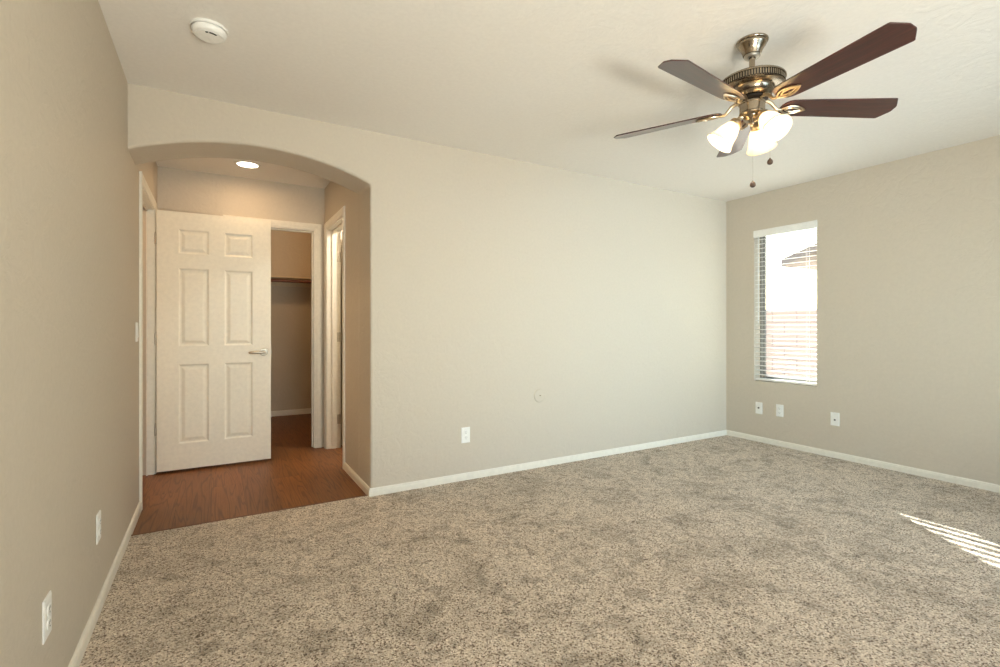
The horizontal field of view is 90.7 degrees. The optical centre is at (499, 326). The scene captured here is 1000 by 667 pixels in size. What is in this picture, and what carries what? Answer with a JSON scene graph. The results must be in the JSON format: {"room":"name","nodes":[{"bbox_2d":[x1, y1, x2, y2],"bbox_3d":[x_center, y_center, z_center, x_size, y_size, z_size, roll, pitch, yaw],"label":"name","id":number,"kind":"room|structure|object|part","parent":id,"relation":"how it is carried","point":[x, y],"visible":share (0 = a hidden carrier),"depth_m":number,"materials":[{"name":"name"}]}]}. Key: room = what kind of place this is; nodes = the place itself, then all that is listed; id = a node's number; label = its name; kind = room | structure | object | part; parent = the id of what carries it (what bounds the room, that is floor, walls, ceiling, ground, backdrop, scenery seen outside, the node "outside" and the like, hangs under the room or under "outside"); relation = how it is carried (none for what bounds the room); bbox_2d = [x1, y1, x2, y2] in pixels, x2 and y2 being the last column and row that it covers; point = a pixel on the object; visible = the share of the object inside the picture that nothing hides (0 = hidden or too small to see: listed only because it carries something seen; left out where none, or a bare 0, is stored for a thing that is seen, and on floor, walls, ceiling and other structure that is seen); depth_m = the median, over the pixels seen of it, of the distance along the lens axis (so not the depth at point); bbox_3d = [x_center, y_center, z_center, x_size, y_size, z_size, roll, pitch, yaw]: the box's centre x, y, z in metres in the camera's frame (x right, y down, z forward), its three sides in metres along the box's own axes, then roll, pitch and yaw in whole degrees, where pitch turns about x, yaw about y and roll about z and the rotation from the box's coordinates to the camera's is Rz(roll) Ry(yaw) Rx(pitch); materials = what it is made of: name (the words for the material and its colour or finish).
{"room":"empty bedroom","nodes":[
{"label":"empty bedroom","id":0,"kind":"room"},
{"bbox_2d":[0,0,156,666],"bbox_3d":[-1.296,-0.085,1.315,0.120,2.540,6.290,0,0,-30],"label":"wall","id":1,"kind":"structure","parent":0,"point":[69,176],"depth_m":1.54,"materials":[{"name":"beige paint"}]},
{"bbox_2d":[42,590,51,644],"bbox_3d":[-1.253,0.805,1.369,0.009,0.115,0.070,0,0,-30],"label":"wall outlet","id":2,"kind":"object","parent":1,"relation":"attached to","point":[47,602],"visible":1,"depth_m":1.36,"materials":[{"name":"white plastic"}]},
{"bbox_2d":[47,617,51,629],"bbox_3d":[-1.251,0.825,1.370,0.004,0.027,0.033,0,0,-30],"label":"receptacle","id":3,"kind":"object","parent":2,"relation":"attached to","point":[49,619],"depth_m":1.37,"materials":[{"name":"white plastic"}]},
{"bbox_2d":[47,603,51,615],"bbox_3d":[-1.251,0.785,1.370,0.004,0.027,0.033,0,0,-30],"label":"receptacle","id":4,"kind":"object","parent":2,"relation":"attached to","point":[49,605],"depth_m":1.37,"materials":[{"name":"white plastic"}]},
{"bbox_2d":[96,510,100,544],"bbox_3d":[-1.605,0.803,1.978,0.009,0.115,0.070,0,0,-30],"label":"wall outlet","id":5,"kind":"object","parent":1,"relation":"attached to","point":[98,516],"visible":1,"depth_m":1.96,"materials":[{"name":"white plastic"}]},
{"bbox_2d":[68,502,141,666],"bbox_3d":[-0.981,1.119,0.903,0.013,0.072,4.962,0,0,-30],"label":"baseboard","id":6,"kind":"structure","parent":1,"relation":"attached to","point":[79,652],"depth_m":2.01,"materials":[{"name":"white wood"}]},
{"bbox_2d":[136,322,138,341],"bbox_3d":[-2.165,0.034,2.950,0.010,0.115,0.070,0,0,-30],"label":"light switch","id":7,"kind":"object","parent":1,"relation":"attached to","point":[137,333],"visible":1,"depth_m":2.94,"materials":[{"name":"white plastic"}]},
{"bbox_2d":[139,171,156,508],"bbox_3d":[-2.480,0.090,3.449,0.065,2.102,0.932,0,0,-30],"label":"door frame","id":8,"kind":"structure","parent":1,"relation":"attached to","point":[147,205],"depth_m":3.79,"materials":[{"name":"white wood"}]},
{"bbox_2d":[154,210,271,471],"bbox_3d":[-2.302,0.112,4.003,0.823,2.018,0.153,0,0,-30],"label":"door","id":9,"kind":"structure","parent":1,"relation":"in","point":[212,339],"depth_m":3.97,"materials":[{"name":"white wood"}]},
{"bbox_3d":[-2.015,0.216,4.099,0.128,0.026,0.031,0,0,-30],"label":"lever","id":10,"kind":"part","parent":9,"relation":"part of","materials":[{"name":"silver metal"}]},
{"bbox_3d":[-1.980,0.216,4.142,0.066,0.066,0.046,0,0,-30],"label":"handle","id":11,"kind":"part","parent":9,"relation":"part of","materials":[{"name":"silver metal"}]},
{"bbox_2d":[157,166,342,446],"bbox_3d":[-2.390,-0.085,4.327,4.200,2.540,0.120,0,0,-30],"label":"wall","id":12,"kind":"structure","parent":0,"point":[179,190],"depth_m":4.35,"materials":[{"name":"beige paint"}]},
{"bbox_2d":[271,230,310,410],"bbox_3d":[-2.743,-0.085,6.387,2.350,2.540,0.100,0,0,-30],"label":"wall","id":13,"kind":"structure","parent":0,"point":[290,251],"depth_m":6.35,"materials":[{"name":"paint"}]},
{"bbox_2d":[271,276,310,286],"bbox_3d":[-2.640,-0.562,6.209,2.150,0.104,0.310,0,0,-30],"label":"closet shelf","id":14,"kind":"object","parent":13,"relation":"attached to","point":[285,284],"visible":0.13,"depth_m":6.27,"materials":[{"name":"white wood"}]},
{"bbox_2d":[271,408,310,416],"bbox_3d":[-2.715,1.109,6.338,2.150,0.072,0.013,0,0,-30],"label":"baseboard","id":15,"kind":"structure","parent":13,"relation":"attached to","point":[307,410],"depth_m":6.35,"materials":[{"name":"white wood"}]},
{"bbox_2d":[325,181,358,475],"bbox_3d":[-1.299,-0.085,4.178,0.125,2.540,1.330,0,0,-30],"label":"wall","id":16,"kind":"structure","parent":0,"point":[337,196],"depth_m":3.82,"materials":[{"name":"beige paint"}]},
{"bbox_2d":[223,206,344,468],"bbox_3d":[-1.789,0.090,4.183,0.968,2.102,0.971,0,0,-30],"label":"door frame","id":17,"kind":"structure","parent":16,"relation":"attached to","point":[334,231],"depth_m":4.61,"materials":[{"name":"white wood"}]},
{"bbox_2d":[337,231,342,445],"bbox_3d":[-1.206,0.114,4.787,0.717,2.015,0.153,0,0,-30],"label":"door","id":18,"kind":"structure","parent":16,"relation":"in","point":[339,255],"depth_m":4.63,"materials":[{"name":"white wood"}]},
{"bbox_2d":[344,462,369,495],"bbox_3d":[-1.051,1.119,3.610,0.013,0.072,0.745,0,0,-30],"label":"baseboard","id":19,"kind":"structure","parent":16,"relation":"attached to","point":[347,468],"depth_m":3.58,"materials":[{"name":"white wood"}]},
{"bbox_2d":[128,83,725,487],"bbox_3d":[0.124,-0.085,4.059,5.205,2.540,0.320,0,0,-30],"label":"wall","id":20,"kind":"structure","parent":0,"point":[487,282],"depth_m":3.80,"materials":[{"name":"beige paint"}]},
{"bbox_2d":[461,427,469,442],"bbox_3d":[-0.253,0.804,3.651,0.070,0.115,0.009,0,0,-30],"label":"wall outlet","id":21,"kind":"object","parent":20,"relation":"attached to","point":[465,431],"visible":1,"depth_m":3.65,"materials":[{"name":"white plastic"}]},
{"bbox_2d":[534,389,544,401],"bbox_3d":[0.322,0.558,3.982,0.111,0.111,0.011,0,0,-30],"label":"round cover plate","id":22,"kind":"object","parent":20,"relation":"attached to","point":[539,395],"visible":1,"depth_m":3.98,"materials":[{"name":"beige paint"}]},
{"bbox_2d":[369,430,726,496],"bbox_3d":[0.750,1.119,4.229,3.751,0.072,0.013,0,0,-30],"label":"baseboard","id":23,"kind":"structure","parent":20,"relation":"attached to","point":[376,491],"depth_m":3.92,"materials":[{"name":"white wood"}]},
{"bbox_2d":[79,413,999,666],"bbox_3d":[-0.304,1.165,3.182,6.665,0.060,8.270,0,0,-30],"label":"floor","id":24,"kind":"structure","parent":0,"point":[726,550],"depth_m":2.32,"materials":[{"name":"carpet"}]},
{"bbox_2d":[131,495,367,535],"bbox_3d":[-1.445,1.143,2.999,1.307,0.024,0.014,0,0,-30],"label":"threshold","id":25,"kind":"object","parent":24,"relation":"on","point":[361,495],"visible":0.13,"depth_m":2.94,"materials":[{"name":"brown wood"}]},
{"bbox_2d":[98,0,999,201],"bbox_3d":[-0.225,-1.365,3.124,6.945,0.120,8.450,0,0,-30],"label":"ceiling","id":26,"kind":"structure","parent":0,"point":[551,83],"depth_m":2.54,"materials":[{"name":"paint"}]},
{"bbox_2d":[189,18,228,43],"bbox_3d":[-1.272,-1.284,2.161,0.148,0.042,0.148,0,0,-38],"label":"smoke detector","id":27,"kind":"object","parent":26,"relation":"attached to","point":[207,30],"visible":1,"depth_m":2.13,"materials":[{"name":"white plastic"}]},
{"bbox_2d":[234,160,260,168],"bbox_3d":[-2.036,-1.302,3.982,0.196,0.006,0.196,0,0,-30],"label":"recessed light","id":28,"kind":"object","parent":26,"relation":"in","point":[244,164],"visible":1,"depth_m":3.97,"materials":[{"name":"white glass"}]},
{"bbox_2d":[614,22,916,187],"bbox_3d":[1.136,-0.966,2.220,1.231,0.678,1.243,0,0,-30],"label":"ceiling fan","id":29,"kind":"object","parent":26,"relation":"hanging from","point":[750,88],"visible":1,"depth_m":2.18,"materials":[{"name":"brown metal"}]},
{"bbox_3d":[0.829,-1.002,2.480,0.528,0.036,0.134,0,0,34],"label":"blade","id":30,"kind":"part","parent":29,"relation":"part of","materials":[{"name":"brown wood"}]},
{"bbox_3d":[0.842,-1.002,2.024,0.528,0.036,0.134,0,0,-37],"label":"blade","id":31,"kind":"part","parent":29,"relation":"part of","materials":[{"name":"brown wood"}]},
{"bbox_3d":[1.028,-0.880,2.285,0.125,0.145,0.139,0,0,-44],"label":"lamp shade","id":32,"kind":"part","parent":29,"relation":"part of","materials":[{"name":"white glass"}]},
{"bbox_3d":[1.262,-1.002,2.638,0.134,0.036,0.528,0,0,16],"label":"blade","id":33,"kind":"part","parent":29,"relation":"part of","materials":[{"name":"brown wood"}]},
{"bbox_3d":[1.099,-0.940,2.275,0.080,0.062,0.058,0,0,14],"label":"light arm","id":34,"kind":"part","parent":29,"relation":"part of","materials":[{"name":"gold metal"}]},
{"bbox_3d":[1.142,-0.643,2.231,0.025,0.032,0.025,0,0,-30],"label":"pull knob","id":35,"kind":"part","parent":29,"relation":"part of","materials":[{"name":"brown wood"}]},
{"bbox_3d":[1.194,-0.940,2.302,0.058,0.062,0.080,0,0,44],"label":"light arm","id":36,"kind":"part","parent":29,"relation":"part of","materials":[{"name":"gold metal"}]},
{"bbox_3d":[1.238,-0.880,2.358,0.139,0.145,0.125,0,0,-14],"label":"lamp shade","id":37,"kind":"part","parent":29,"relation":"part of","materials":[{"name":"white glass"}]},
{"bbox_3d":[1.170,-0.940,2.206,0.058,0.062,0.080,0,0,-16],"label":"light arm","id":38,"kind":"part","parent":29,"relation":"part of","materials":[{"name":"gold metal"}]},
{"bbox_3d":[1.228,-0.751,2.246,0.025,0.032,0.025,0,0,-30],"label":"pull knob","id":39,"kind":"part","parent":29,"relation":"part of","materials":[{"name":"brown wood"}]},
{"bbox_3d":[1.182,-0.898,2.164,0.053,0.072,0.067,0,0,-16],"label":"bulb","id":40,"kind":"part","parent":29,"relation":"part of","materials":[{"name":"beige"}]},
{"bbox_3d":[1.183,-0.880,2.136,0.139,0.145,0.125,0,0,42],"label":"lamp shade","id":41,"kind":"part","parent":29,"relation":"part of","materials":[{"name":"white glass"}]},
{"bbox_3d":[1.546,-1.002,2.267,0.528,0.036,0.134,0,0,-1],"label":"blade","id":42,"kind":"part","parent":29,"relation":"part of","materials":[{"name":"brown wood"}]},
{"bbox_3d":[1.289,-1.002,1.893,0.134,0.036,0.528,0,0,-20],"label":"blade","id":43,"kind":"part","parent":29,"relation":"part of","materials":[{"name":"brown wood"}]},
{"bbox_2d":[726,135,999,484],"bbox_3d":[3.522,-0.085,3.331,0.150,2.540,4.960,0,0,-30],"label":"wall","id":44,"kind":"structure","parent":0,"point":[908,249],"depth_m":3.91,"materials":[{"name":"beige paint"}]},
{"bbox_2d":[755,402,761,413],"bbox_3d":[2.543,0.804,4.857,0.018,0.115,0.070,0,0,-30],"label":"cable plate","id":45,"kind":"object","parent":44,"relation":"attached to","point":[758,405],"visible":1,"depth_m":4.86,"materials":[{"name":"white plastic"}]},
{"bbox_2d":[776,404,782,416],"bbox_3d":[2.650,0.799,4.681,0.009,0.115,0.070,0,0,-30],"label":"wall outlet","id":46,"kind":"object","parent":44,"relation":"attached to","point":[779,408],"visible":1,"depth_m":4.68,"materials":[{"name":"white plastic"}]},
{"bbox_2d":[760,236,816,382],"bbox_3d":[2.780,-0.205,4.713,0.052,1.486,0.589,0,0,-30],"label":"window","id":47,"kind":"structure","parent":44,"relation":"in","point":[762,299],"depth_m":4.93,"materials":[{"name":"grey metal"}]},
{"bbox_2d":[753,220,816,385],"bbox_3d":[2.693,-0.208,4.663,0.079,1.477,0.597,0,0,-30],"label":"blind","id":48,"kind":"object","parent":47,"relation":"attached to","point":[809,225],"visible":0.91,"depth_m":4.63,"materials":[{"name":"white plastic"}]},
{"bbox_3d":[2.703,0.521,4.668,0.050,0.018,0.577,0,0,-30],"label":"rail","id":49,"kind":"part","parent":48,"relation":"part of","materials":[{"name":"white plastic"}]},
{"bbox_3d":[2.801,-0.190,4.498,0.056,1.416,0.008,0,0,-30],"label":"ladder cord","id":50,"kind":"part","parent":48,"relation":"part of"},
{"bbox_2d":[830,412,838,425],"bbox_3d":[2.892,0.801,4.264,0.007,0.115,0.070,0,0,-30],"label":"plate","id":51,"kind":"object","parent":44,"relation":"attached to","point":[834,417],"visible":1,"depth_m":4.26,"materials":[{"name":"white plastic"}]},
{"bbox_2d":[727,430,999,492],"bbox_3d":[3.491,1.119,3.221,0.013,0.072,4.500,0,0,-30],"label":"baseboard","id":52,"kind":"structure","parent":44,"relation":"attached to","point":[881,464],"depth_m":3.98,"materials":[{"name":"white wood"}]},
{"label":"outside","id":53,"kind":"structure","parent":0,"visible":0},
{"bbox_3d":[7.774,1.385,12.915,16.805,0.100,24.000,0,0,-30],"label":"ground","id":54,"kind":"structure","parent":53,"visible":0},
{"bbox_2d":[766,309,816,379],"bbox_3d":[4.824,0.530,8.034,0.200,1.610,9.540,0,0,-30],"label":"wall","id":55,"kind":"structure","parent":54,"relation":"on","point":[794,321],"depth_m":8.02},
{"bbox_2d":[781,243,816,269],"bbox_3d":[11.710,-0.805,10.107,7.000,4.280,7.900,0,0,-30],"label":"house","id":56,"kind":"structure","parent":54,"relation":"on","point":[812,248],"depth_m":11.60,"materials":[{"name":"paint"}]},
{"bbox_3d":[-1.286,-0.085,6.114,0.100,2.540,1.910,0,0,-30],"label":"wall","id":57,"kind":"structure","parent":0,"visible":0},
{"bbox_2d":[271,279,310,282],"bbox_3d":[-2.578,-0.558,6.101,2.150,0.060,0.060,0,0,-30],"label":"closet rod","id":58,"kind":"object","parent":57,"relation":"attached to","point":[272,280],"visible":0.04,"depth_m":6.08,"materials":[{"name":"brown wood"}]}
]}

